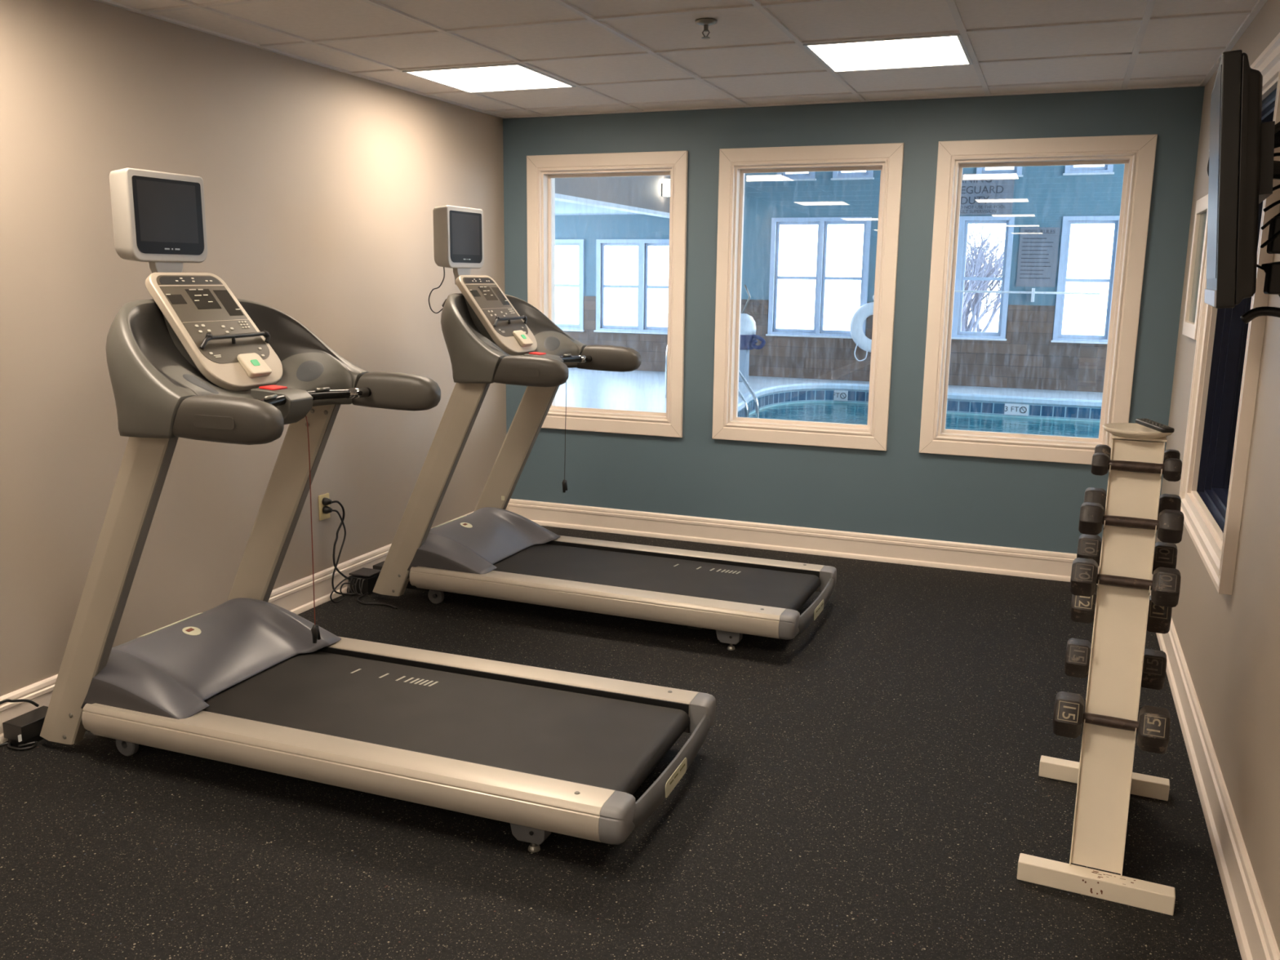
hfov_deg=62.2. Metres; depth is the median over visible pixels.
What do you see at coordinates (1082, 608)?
dumbbell
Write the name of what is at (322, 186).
wall
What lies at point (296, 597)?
baseboard
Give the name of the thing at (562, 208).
ceiling
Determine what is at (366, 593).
cable
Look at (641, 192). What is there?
wall
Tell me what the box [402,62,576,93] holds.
recessed light
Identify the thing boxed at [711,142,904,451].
window
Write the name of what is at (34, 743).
cable
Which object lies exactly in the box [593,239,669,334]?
window
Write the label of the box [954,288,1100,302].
pole
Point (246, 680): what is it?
treadmill
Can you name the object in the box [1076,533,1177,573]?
dumbbell
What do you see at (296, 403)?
switch
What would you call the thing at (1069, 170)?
window
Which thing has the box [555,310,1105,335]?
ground
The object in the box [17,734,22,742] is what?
switch
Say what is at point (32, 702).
cord
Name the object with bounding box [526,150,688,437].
window
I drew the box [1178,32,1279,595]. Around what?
window
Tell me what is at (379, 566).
box
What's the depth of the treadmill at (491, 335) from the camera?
4.91 m
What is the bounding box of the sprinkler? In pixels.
[695,17,717,39]
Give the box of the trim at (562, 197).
[555,193,669,217]
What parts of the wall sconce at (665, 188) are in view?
plate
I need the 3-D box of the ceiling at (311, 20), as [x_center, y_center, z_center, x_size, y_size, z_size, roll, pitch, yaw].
[-2.345,-0.516,-2.569,4.003,0.112,18.150,5,12,21]
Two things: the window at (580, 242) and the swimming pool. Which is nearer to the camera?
the swimming pool
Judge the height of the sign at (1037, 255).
0.820 m
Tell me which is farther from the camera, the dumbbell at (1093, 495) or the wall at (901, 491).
the wall at (901, 491)
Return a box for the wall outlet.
[318,493,332,520]
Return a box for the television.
[1204,49,1279,324]
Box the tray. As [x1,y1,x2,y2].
[1102,422,1172,439]
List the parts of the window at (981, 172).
sill, sash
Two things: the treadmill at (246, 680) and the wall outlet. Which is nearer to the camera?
the treadmill at (246, 680)
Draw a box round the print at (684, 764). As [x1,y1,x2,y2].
[670,764,684,784]
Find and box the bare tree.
[960,223,1004,332]
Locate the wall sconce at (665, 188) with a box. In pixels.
[661,178,670,196]
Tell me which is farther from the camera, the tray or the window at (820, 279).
the window at (820, 279)
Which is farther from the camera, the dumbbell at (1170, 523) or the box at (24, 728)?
the box at (24, 728)
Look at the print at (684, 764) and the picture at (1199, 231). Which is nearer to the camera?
the print at (684, 764)
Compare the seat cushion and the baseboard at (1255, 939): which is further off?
the seat cushion
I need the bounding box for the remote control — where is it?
[1135,418,1174,432]
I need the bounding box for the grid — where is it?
[93,0,1266,118]
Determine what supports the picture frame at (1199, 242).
attached to the wall at (1230, 644)
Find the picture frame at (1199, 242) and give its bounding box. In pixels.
[1182,194,1208,339]
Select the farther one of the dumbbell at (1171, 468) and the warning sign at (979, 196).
the warning sign at (979, 196)
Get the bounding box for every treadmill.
[40,167,715,852]
[373,204,836,650]
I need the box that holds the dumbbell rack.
[1017,434,1175,915]
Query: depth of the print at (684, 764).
3.07 m
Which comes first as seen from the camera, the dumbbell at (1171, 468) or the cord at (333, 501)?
the dumbbell at (1171, 468)
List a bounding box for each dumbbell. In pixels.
[1052,691,1170,754]
[1064,638,1166,689]
[1070,557,1181,607]
[1070,590,1172,633]
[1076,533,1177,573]
[1078,502,1184,543]
[1083,487,1181,519]
[1091,452,1182,481]
[1094,444,1180,463]
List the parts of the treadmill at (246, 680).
screen glass, motor, console panel, handrail, sensor plate, safety cord, sensor plate, rail, handrail, rail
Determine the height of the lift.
1.426 m
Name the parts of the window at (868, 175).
sill, sash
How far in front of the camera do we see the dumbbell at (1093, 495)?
2.90 m
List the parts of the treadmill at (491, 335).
screen glass, motor, console panel, handrail, frame, safety cord, rail, handrail, rail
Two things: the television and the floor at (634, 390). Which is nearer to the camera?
the television
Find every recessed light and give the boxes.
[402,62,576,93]
[803,33,973,72]
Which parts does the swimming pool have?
grab rail, grab rail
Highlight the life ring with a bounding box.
[849,294,874,361]
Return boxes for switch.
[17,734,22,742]
[250,384,312,424]
[524,351,563,362]
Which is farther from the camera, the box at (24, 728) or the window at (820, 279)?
the window at (820, 279)
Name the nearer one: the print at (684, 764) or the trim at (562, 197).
the print at (684, 764)
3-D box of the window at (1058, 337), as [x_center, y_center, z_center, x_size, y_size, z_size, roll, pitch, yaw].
[6.252,-2.788,14.804,0.820,1.740,0.140,5,12,21]
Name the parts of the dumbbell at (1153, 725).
handle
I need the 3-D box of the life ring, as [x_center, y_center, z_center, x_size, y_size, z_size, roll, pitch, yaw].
[3.522,-2.284,15.868,0.760,1.022,0.110,5,12,21]
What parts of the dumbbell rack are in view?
plate, plate, plate, plate, plate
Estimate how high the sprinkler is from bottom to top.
0.063 m
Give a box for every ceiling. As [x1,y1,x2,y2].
[109,0,1257,116]
[555,200,643,215]
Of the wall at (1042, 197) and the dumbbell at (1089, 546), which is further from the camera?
the wall at (1042, 197)
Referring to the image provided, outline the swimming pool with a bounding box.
[665,344,1102,438]
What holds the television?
attached to the wall at (1230, 644)
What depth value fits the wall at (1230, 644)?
2.94 m
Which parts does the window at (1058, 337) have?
sill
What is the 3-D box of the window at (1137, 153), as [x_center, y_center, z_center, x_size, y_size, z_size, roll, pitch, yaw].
[2.009,-0.909,5.444,1.008,1.606,0.172,5,12,21]
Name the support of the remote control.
on the tray
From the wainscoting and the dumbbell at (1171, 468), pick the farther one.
the wainscoting
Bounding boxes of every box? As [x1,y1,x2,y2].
[2,706,48,746]
[346,567,381,595]
[373,560,384,569]
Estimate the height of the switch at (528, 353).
0.121 m
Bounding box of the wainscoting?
[564,296,1107,392]
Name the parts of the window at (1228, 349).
frame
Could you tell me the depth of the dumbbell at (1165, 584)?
2.71 m
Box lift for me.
[738,284,765,382]
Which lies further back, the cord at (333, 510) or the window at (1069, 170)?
the window at (1069, 170)
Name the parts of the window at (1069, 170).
sill, sash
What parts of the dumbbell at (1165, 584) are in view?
handle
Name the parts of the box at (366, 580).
lid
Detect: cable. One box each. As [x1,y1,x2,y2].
[0,741,38,750]
[329,576,357,603]
[356,592,397,608]
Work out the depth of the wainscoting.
15.57 m
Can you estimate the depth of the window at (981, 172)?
14.97 m
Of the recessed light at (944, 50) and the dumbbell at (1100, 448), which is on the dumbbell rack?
the dumbbell at (1100, 448)
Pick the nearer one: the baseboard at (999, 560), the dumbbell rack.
the dumbbell rack
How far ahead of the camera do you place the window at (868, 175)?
15.71 m
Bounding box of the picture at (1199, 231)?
[1188,210,1207,323]
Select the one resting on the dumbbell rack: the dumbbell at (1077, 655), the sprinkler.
the dumbbell at (1077, 655)
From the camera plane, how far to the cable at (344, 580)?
5.05 m
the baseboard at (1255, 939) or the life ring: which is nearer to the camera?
the baseboard at (1255, 939)
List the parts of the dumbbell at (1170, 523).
handle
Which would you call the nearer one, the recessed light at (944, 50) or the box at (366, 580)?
the recessed light at (944, 50)
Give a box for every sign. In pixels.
[960,173,1014,214]
[1016,227,1059,287]
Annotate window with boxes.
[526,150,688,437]
[555,239,584,331]
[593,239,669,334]
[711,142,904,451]
[765,217,871,338]
[774,171,816,181]
[831,170,874,180]
[919,133,1157,464]
[951,215,1014,341]
[974,166,1022,177]
[1051,215,1119,343]
[1062,164,1114,175]
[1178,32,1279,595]
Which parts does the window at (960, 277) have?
sill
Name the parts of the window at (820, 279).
sash, sill, sash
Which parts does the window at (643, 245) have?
sash, sill, sash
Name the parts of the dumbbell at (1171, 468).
handle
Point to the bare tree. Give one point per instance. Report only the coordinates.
(975, 268)
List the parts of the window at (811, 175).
sill, sash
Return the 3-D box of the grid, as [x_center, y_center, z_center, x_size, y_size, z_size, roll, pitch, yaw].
[-2.374,-0.445,-2.627,3.703,0.011,18.000,5,12,21]
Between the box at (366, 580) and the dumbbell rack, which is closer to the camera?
the dumbbell rack
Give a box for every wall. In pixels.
[0,0,506,696]
[502,86,1204,553]
[555,164,1124,340]
[555,175,670,213]
[1155,0,1279,951]
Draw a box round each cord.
[0,698,39,706]
[331,500,355,581]
[331,509,356,595]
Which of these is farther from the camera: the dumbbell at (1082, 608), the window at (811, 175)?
the window at (811, 175)
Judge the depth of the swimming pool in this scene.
14.07 m
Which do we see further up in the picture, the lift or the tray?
the lift
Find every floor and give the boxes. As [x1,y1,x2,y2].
[0,525,1241,959]
[555,367,1102,412]
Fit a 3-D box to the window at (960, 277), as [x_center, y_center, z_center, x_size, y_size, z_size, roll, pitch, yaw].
[4.609,-2.935,15.432,1.510,1.750,0.140,5,12,21]
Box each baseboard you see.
[0,503,508,744]
[508,498,1099,584]
[1150,573,1279,959]
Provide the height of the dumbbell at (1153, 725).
0.102 m
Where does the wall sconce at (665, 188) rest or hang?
attached to the wall at (641, 192)
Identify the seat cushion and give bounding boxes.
[739,334,755,350]
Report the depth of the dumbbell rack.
2.74 m
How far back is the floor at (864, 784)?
2.98 m
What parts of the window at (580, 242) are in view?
sill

